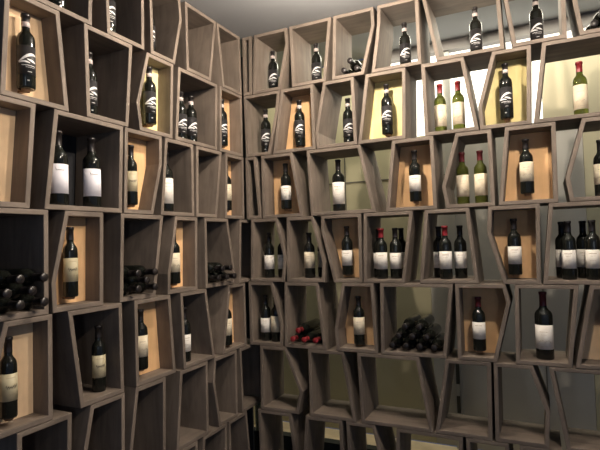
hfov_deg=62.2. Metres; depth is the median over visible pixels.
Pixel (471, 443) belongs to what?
wooden box
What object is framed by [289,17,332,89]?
wooden box
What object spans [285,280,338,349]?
wooden box
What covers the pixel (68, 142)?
wall
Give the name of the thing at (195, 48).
wooden box
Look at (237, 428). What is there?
wooden box
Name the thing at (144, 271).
wine bottle
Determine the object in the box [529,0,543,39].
wine bottle
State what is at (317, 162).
wooden box
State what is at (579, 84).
wine bottle
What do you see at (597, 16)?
wine bottle
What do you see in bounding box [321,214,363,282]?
wooden box
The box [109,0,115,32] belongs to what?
wine bottle
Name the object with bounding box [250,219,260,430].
trim
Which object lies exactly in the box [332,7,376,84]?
wooden box
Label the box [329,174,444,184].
trim
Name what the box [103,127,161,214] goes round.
wooden box
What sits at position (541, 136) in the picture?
wooden box
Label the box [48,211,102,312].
wooden box
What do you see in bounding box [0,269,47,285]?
wine bottle
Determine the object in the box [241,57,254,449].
wall
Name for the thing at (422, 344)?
wine bottle
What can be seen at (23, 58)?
print
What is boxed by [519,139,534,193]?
wine bottle
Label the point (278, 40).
wooden box
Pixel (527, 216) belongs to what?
wooden box
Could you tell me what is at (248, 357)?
wooden box
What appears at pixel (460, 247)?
wine bottle
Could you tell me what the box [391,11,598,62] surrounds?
trim
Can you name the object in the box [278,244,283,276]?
wine bottle
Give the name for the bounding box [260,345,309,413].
wooden box
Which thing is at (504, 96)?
print
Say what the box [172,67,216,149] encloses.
wooden box
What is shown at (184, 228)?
wooden box
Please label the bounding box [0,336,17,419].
wine bottle
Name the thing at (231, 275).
wine bottle
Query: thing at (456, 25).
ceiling
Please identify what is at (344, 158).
trim
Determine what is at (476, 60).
wooden box
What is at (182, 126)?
wine bottle
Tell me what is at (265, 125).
wine bottle
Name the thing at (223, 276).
wine bottle
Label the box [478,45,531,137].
wooden box
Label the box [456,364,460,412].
lock plate
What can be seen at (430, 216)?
wooden box
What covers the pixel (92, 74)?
wine bottle
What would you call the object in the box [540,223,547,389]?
trim
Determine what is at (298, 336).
wine bottle
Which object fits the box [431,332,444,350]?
wine bottle
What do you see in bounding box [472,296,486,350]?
wine bottle
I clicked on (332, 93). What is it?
wooden box
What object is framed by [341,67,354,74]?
wine bottle
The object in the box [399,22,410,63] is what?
wine bottle
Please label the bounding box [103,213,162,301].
wooden box
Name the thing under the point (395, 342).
wine bottle
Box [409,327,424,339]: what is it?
wine bottle
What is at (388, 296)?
wooden box
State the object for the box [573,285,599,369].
wooden box
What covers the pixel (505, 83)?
wine bottle
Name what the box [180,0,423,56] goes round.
ceiling
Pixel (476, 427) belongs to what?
wooden box
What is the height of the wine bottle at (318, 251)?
0.280 m
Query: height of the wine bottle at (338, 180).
0.318 m
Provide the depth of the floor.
3.61 m
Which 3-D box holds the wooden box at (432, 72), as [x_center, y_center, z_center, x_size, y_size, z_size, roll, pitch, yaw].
[0.859,-0.686,2.786,0.286,0.398,0.280,-3,-2,26]
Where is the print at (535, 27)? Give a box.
[531,23,541,31]
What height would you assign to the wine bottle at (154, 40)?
0.290 m
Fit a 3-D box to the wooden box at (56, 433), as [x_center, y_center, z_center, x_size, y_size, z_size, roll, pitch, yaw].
[-1.074,0.945,1.915,0.280,0.398,0.238,-3,-2,26]
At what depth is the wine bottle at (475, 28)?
2.72 m
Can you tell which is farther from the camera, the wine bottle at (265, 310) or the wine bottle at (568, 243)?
the wine bottle at (265, 310)
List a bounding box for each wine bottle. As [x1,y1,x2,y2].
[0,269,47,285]
[0,270,24,287]
[0,283,36,298]
[0,289,11,298]
[0,298,24,312]
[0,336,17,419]
[12,295,48,309]
[16,13,35,91]
[49,0,65,8]
[49,130,68,204]
[63,227,77,296]
[82,137,100,206]
[89,52,97,114]
[92,325,105,392]
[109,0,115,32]
[123,267,140,279]
[123,277,149,285]
[123,282,141,295]
[124,265,157,276]
[127,145,137,204]
[129,283,157,292]
[138,309,147,369]
[143,66,156,125]
[153,17,155,51]
[164,152,173,211]
[170,235,180,283]
[178,91,186,138]
[183,307,190,361]
[187,95,196,141]
[207,262,232,272]
[207,263,224,273]
[208,273,220,281]
[210,272,228,281]
[218,271,236,280]
[222,99,227,146]
[225,310,231,345]
[227,173,231,210]
[261,109,270,151]
[261,295,270,340]
[264,233,274,277]
[268,51,277,87]
[271,297,279,341]
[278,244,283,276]
[281,163,291,208]
[290,332,306,341]
[294,100,305,146]
[295,318,319,332]
[301,327,320,342]
[304,233,314,277]
[311,43,321,79]
[313,332,322,343]
[317,247,321,276]
[332,159,345,210]
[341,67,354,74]
[342,226,353,274]
[343,98,353,141]
[347,58,361,71]
[353,296,364,344]
[354,65,361,71]
[373,229,377,277]
[376,228,387,278]
[381,84,393,134]
[389,336,406,347]
[390,228,401,278]
[395,327,411,338]
[398,228,405,273]
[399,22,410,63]
[402,314,420,329]
[403,336,419,348]
[409,150,421,201]
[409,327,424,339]
[416,314,434,329]
[416,335,431,349]
[423,323,441,340]
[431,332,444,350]
[433,226,441,277]
[434,84,446,130]
[439,226,452,278]
[452,81,465,128]
[454,225,467,277]
[456,152,469,203]
[469,7,482,50]
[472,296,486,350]
[474,150,487,202]
[499,63,513,119]
[507,218,522,274]
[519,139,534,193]
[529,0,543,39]
[534,291,554,359]
[555,222,563,277]
[561,221,576,279]
[572,61,588,114]
[576,221,586,277]
[585,220,599,279]
[586,20,599,29]
[593,9,599,26]
[593,139,599,195]
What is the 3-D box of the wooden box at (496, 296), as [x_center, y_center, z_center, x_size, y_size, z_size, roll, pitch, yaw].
[1.007,0.507,2.692,0.268,0.398,0.280,-3,-2,26]
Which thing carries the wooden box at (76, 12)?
on the wooden box at (50, 92)
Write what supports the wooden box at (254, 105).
on the wooden box at (271, 165)
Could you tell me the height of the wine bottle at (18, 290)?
0.065 m
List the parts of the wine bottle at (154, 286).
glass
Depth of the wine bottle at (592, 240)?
2.39 m
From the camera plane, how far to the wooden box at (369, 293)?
2.95 m
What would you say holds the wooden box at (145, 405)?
on the wooden box
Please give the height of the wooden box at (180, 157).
0.398 m
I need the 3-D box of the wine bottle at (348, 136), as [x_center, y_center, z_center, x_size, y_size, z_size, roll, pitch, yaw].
[0.295,-0.628,3.034,0.065,0.290,0.066,-2,-2,13]
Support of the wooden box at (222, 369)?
on the wooden box at (237, 428)
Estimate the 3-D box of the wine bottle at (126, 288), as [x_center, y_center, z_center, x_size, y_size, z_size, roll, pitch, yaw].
[-0.859,0.296,2.319,0.290,0.065,0.065,-3,-2,26]
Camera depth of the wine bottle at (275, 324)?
3.13 m
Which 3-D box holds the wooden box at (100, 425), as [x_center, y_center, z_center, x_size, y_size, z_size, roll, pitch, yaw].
[-0.961,0.949,2.149,0.280,0.398,0.276,-3,-2,26]
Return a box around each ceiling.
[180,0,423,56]
[277,0,599,75]
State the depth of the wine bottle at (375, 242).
2.92 m
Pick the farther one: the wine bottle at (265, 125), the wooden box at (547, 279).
the wine bottle at (265, 125)
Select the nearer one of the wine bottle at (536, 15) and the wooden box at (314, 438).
the wine bottle at (536, 15)
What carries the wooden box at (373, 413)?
on the wooden box at (403, 436)
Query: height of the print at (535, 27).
0.039 m
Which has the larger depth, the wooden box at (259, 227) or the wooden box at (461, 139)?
the wooden box at (259, 227)
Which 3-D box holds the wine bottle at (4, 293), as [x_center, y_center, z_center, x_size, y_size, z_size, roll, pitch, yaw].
[-1.129,0.241,1.763,0.290,0.065,0.065,-3,-2,26]
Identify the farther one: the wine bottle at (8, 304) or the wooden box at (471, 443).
the wooden box at (471, 443)
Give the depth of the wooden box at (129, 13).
2.42 m
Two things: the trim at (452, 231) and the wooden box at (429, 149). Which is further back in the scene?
the trim at (452, 231)
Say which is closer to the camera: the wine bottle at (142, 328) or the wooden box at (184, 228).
the wine bottle at (142, 328)
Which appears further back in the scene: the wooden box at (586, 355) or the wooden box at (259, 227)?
the wooden box at (259, 227)
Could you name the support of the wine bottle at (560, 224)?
in the wooden box at (547, 279)
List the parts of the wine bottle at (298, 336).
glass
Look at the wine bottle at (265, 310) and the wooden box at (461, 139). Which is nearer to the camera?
the wooden box at (461, 139)
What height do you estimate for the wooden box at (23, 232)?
0.398 m
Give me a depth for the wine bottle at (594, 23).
2.40 m
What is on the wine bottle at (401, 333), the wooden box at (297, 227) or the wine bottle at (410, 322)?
the wine bottle at (410, 322)
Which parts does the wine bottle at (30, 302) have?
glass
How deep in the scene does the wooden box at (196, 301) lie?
2.79 m
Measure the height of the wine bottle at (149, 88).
0.290 m
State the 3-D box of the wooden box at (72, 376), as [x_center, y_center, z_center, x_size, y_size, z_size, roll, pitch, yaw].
[-0.977,0.550,2.154,0.280,0.398,0.288,-3,-2,26]
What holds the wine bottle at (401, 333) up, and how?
on the wine bottle at (395, 342)
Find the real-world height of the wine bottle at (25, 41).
0.290 m
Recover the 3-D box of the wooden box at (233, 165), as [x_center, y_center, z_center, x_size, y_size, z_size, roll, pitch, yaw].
[-0.532,-0.232,3.155,0.280,0.398,0.222,-3,-2,26]
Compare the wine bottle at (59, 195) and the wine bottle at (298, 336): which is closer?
the wine bottle at (59, 195)
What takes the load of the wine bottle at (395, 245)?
in the wooden box at (372, 221)
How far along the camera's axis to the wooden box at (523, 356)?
2.48 m
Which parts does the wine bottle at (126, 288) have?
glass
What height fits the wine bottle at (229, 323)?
0.280 m
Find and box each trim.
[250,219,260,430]
[254,427,376,449]
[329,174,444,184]
[344,158,346,209]
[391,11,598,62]
[442,51,463,448]
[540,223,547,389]
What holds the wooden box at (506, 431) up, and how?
on the wooden box at (554, 436)
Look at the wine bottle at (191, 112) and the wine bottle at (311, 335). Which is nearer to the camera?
the wine bottle at (191, 112)
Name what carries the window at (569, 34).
in the wall at (522, 402)
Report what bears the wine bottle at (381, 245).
in the wooden box at (372, 221)
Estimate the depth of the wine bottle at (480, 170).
2.65 m
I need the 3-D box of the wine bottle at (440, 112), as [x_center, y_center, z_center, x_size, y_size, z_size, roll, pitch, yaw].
[0.789,-0.648,2.796,0.066,0.286,0.067,-2,-2,21]
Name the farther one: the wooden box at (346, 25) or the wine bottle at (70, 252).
the wooden box at (346, 25)
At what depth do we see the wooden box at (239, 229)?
3.17 m
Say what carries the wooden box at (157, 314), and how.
on the wooden box at (145, 405)
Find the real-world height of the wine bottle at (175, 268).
0.280 m
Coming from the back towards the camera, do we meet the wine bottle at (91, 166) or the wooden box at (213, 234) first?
the wooden box at (213, 234)
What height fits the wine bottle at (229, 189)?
0.280 m
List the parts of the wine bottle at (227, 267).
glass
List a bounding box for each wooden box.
[0,0,68,112]
[0,95,35,208]
[0,208,48,321]
[0,314,52,438]
[0,409,71,449]
[28,109,122,213]
[36,0,91,29]
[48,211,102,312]
[49,302,123,407]
[53,392,124,449]
[61,23,131,126]
[92,0,143,52]
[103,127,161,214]
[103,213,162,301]
[118,294,175,386]
[124,377,165,449]
[127,52,172,138]
[132,0,181,64]
[153,137,193,216]
[156,216,196,294]
[161,289,214,368]
[165,361,208,449]
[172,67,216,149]
[173,1,215,80]
[182,441,197,449]
[193,145,221,217]
[197,218,233,287]
[197,282,246,354]
[197,423,226,449]
[207,350,237,426]
[210,22,241,95]
[216,86,242,156]
[217,153,243,219]
[227,411,249,449]
[228,219,250,282]
[236,338,260,412]
[242,36,253,95]
[244,90,280,157]
[245,157,263,218]
[249,282,284,346]
[251,218,286,281]
[253,28,291,94]
[258,406,309,449]
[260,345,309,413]
[261,152,319,218]
[273,84,321,156]
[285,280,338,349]
[287,216,332,281]
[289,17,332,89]
[304,413,347,449]
[307,144,386,216]
[308,345,360,421]
[315,77,363,148]
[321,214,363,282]
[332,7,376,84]
[335,282,380,353]
[346,418,395,449]
[357,352,439,432]
[358,67,416,150]
[364,211,423,282]
[372,0,430,80]
[380,279,456,358]
[386,136,445,211]
[396,428,466,449]
[420,208,483,283]
[421,57,479,143]
[422,0,505,71]
[436,348,494,440]
[442,129,498,209]
[455,280,512,361]
[466,432,513,449]
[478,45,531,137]
[487,204,540,283]
[494,351,549,448]
[499,121,557,205]
[503,0,566,60]
[515,280,578,367]
[520,429,561,449]
[534,32,599,130]
[543,201,599,284]
[549,361,599,449]
[563,116,599,201]
[565,0,599,36]
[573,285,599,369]
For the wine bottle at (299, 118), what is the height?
0.290 m
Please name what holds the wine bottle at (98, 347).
in the wooden box at (72, 376)
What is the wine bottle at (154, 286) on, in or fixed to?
in the wooden box at (128, 239)
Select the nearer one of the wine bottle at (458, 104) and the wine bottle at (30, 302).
the wine bottle at (30, 302)
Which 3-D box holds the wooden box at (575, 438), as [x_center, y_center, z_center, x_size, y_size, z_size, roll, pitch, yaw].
[1.426,0.888,2.483,0.317,0.398,0.280,-3,-2,26]
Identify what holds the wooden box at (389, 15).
on the wooden box at (402, 85)
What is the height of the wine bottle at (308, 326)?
0.065 m
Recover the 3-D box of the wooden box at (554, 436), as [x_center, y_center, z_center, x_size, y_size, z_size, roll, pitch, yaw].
[1.239,1.297,2.566,0.212,0.398,0.280,-3,-2,26]
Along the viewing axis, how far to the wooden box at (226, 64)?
3.21 m
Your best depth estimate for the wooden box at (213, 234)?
3.01 m
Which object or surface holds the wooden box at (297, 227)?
on the wooden box at (295, 292)
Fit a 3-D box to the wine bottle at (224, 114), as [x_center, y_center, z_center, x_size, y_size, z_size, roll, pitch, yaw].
[-0.482,-0.632,3.075,0.065,0.290,0.066,-1,-2,-25]
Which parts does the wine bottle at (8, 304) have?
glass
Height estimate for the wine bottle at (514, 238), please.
0.288 m
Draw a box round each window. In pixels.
[391,38,542,135]
[544,28,585,37]
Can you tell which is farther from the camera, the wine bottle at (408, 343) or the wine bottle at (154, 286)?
the wine bottle at (408, 343)
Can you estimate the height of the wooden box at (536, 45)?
0.381 m
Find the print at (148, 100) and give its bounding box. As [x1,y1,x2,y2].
[145,97,155,104]
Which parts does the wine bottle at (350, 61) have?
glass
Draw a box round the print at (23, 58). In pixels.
[18,53,34,63]
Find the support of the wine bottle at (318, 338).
in the wooden box at (295, 292)
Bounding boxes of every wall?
[62,134,75,327]
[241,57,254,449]
[268,26,599,449]
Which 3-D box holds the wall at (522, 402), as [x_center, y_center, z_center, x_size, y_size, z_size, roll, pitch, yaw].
[1.878,0.091,3.194,5.200,2.868,0.055,-3,-2,26]
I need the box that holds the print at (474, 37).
[470,33,480,42]
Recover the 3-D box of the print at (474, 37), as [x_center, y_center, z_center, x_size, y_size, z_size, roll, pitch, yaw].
[0.961,-1.026,2.727,0.057,0.039,0.018,-3,-2,28]
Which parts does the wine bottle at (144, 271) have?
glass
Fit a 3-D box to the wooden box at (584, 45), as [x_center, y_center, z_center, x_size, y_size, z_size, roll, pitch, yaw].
[1.392,-0.711,2.530,0.382,0.398,0.280,-3,-2,26]
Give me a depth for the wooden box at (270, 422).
3.15 m
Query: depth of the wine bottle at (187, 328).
2.67 m
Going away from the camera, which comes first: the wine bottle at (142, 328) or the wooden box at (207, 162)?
the wine bottle at (142, 328)
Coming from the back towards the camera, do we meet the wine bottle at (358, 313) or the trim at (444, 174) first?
the trim at (444, 174)
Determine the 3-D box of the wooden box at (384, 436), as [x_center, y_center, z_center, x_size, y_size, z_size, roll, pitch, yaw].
[0.449,1.333,2.946,0.258,0.398,0.280,-3,-2,26]
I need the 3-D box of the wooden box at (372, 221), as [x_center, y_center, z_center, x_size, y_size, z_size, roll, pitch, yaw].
[0.553,0.128,2.918,0.299,0.398,0.280,-3,-2,26]
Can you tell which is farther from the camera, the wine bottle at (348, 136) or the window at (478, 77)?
the window at (478, 77)
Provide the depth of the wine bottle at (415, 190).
2.77 m
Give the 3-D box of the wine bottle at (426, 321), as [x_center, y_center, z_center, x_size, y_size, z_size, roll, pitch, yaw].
[0.709,0.561,2.840,0.065,0.065,0.290,-3,-2,26]
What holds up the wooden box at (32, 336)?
on the wooden box at (56, 433)
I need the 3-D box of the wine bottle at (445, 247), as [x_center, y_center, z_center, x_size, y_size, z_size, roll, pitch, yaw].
[0.792,0.148,2.708,0.066,0.288,0.067,-2,-2,18]
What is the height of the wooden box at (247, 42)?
0.381 m
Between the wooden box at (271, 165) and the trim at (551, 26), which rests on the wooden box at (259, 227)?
the wooden box at (271, 165)
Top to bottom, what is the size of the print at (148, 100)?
0.039 m
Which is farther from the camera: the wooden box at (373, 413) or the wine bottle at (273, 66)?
the wine bottle at (273, 66)
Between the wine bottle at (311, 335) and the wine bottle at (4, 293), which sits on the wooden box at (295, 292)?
the wine bottle at (311, 335)
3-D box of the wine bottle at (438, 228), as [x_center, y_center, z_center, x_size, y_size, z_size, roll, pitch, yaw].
[0.790,0.152,2.820,0.066,0.288,0.067,-2,-2,18]
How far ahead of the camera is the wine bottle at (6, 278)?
1.76 m
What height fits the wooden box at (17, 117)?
0.398 m
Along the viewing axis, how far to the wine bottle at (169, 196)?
2.60 m
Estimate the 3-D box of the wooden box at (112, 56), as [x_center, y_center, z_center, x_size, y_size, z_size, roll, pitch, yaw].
[-0.972,-0.648,2.279,0.280,0.398,0.278,-3,-2,26]
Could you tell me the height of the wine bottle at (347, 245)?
0.288 m
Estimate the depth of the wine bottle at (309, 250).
3.07 m
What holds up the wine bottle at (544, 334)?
in the wooden box at (523, 356)
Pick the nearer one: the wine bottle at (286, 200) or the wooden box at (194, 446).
the wooden box at (194, 446)
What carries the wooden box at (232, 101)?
on the wooden box at (233, 165)
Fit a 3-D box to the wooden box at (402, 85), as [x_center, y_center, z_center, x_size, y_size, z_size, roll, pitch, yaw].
[0.522,-0.671,2.948,0.291,0.398,0.280,-3,-2,26]
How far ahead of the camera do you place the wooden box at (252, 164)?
3.20 m
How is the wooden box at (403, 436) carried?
on the wall
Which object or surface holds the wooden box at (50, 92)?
on the wooden box at (17, 117)
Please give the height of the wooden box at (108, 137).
0.398 m
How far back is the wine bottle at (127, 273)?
2.27 m
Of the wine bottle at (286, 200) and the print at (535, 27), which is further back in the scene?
the wine bottle at (286, 200)
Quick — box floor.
[254,421,458,449]
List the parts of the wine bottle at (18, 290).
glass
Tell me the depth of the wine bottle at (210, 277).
2.83 m
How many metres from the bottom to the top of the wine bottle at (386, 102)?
0.290 m
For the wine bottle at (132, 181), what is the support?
in the wooden box at (147, 146)
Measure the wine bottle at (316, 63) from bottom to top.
0.290 m
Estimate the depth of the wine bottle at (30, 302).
1.84 m
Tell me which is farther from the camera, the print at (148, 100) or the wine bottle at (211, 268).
the wine bottle at (211, 268)
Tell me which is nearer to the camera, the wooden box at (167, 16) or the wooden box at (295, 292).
the wooden box at (167, 16)
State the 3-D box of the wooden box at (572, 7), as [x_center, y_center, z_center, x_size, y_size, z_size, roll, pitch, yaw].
[1.489,-1.107,2.490,0.293,0.381,0.280,-3,-2,26]
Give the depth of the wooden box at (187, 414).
2.75 m
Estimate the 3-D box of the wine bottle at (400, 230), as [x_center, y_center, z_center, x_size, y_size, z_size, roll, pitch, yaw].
[0.605,0.162,2.959,0.066,0.288,0.067,-2,-2,12]
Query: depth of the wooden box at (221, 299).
3.02 m
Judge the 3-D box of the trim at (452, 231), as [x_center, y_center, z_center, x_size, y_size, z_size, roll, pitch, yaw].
[1.085,0.161,3.524,0.050,2.798,0.034,-3,-2,26]
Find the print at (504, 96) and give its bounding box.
[500,92,510,100]
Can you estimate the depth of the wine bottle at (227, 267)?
2.95 m
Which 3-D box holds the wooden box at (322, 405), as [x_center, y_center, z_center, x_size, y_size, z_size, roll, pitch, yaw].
[0.247,0.943,3.051,0.293,0.398,0.280,-3,-2,26]
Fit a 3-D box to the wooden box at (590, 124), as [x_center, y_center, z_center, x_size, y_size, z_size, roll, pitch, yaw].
[1.489,-0.315,2.476,0.314,0.398,0.280,-3,-2,26]
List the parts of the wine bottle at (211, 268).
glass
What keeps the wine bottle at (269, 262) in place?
in the wooden box at (259, 227)
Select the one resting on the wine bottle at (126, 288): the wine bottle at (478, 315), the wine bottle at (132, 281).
the wine bottle at (132, 281)
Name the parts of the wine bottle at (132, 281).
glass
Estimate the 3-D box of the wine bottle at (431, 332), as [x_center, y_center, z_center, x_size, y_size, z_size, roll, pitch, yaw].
[0.745,0.612,2.822,0.065,0.065,0.290,-3,-2,26]
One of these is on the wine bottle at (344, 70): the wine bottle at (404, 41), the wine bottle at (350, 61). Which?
the wine bottle at (350, 61)
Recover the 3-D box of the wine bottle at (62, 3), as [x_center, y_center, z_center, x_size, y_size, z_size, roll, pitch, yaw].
[-1.000,-1.022,2.048,0.065,0.290,0.066,0,-3,-43]
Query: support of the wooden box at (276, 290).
on the wooden box at (273, 398)
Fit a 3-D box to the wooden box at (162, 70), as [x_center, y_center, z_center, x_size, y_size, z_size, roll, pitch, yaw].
[-0.844,-0.643,2.545,0.280,0.398,0.273,-3,-2,26]
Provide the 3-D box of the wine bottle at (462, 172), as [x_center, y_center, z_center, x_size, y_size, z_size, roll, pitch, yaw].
[0.889,-0.254,2.719,0.066,0.286,0.067,-2,-2,19]
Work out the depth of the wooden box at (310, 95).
3.14 m
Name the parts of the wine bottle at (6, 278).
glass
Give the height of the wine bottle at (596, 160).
0.280 m
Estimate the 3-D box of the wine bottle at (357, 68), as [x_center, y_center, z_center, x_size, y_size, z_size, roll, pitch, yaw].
[0.393,-0.919,3.042,0.065,0.065,0.290,-3,-2,26]
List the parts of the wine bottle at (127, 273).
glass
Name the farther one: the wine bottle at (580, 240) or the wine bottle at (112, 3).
the wine bottle at (580, 240)
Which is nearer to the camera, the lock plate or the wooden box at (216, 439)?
the wooden box at (216, 439)

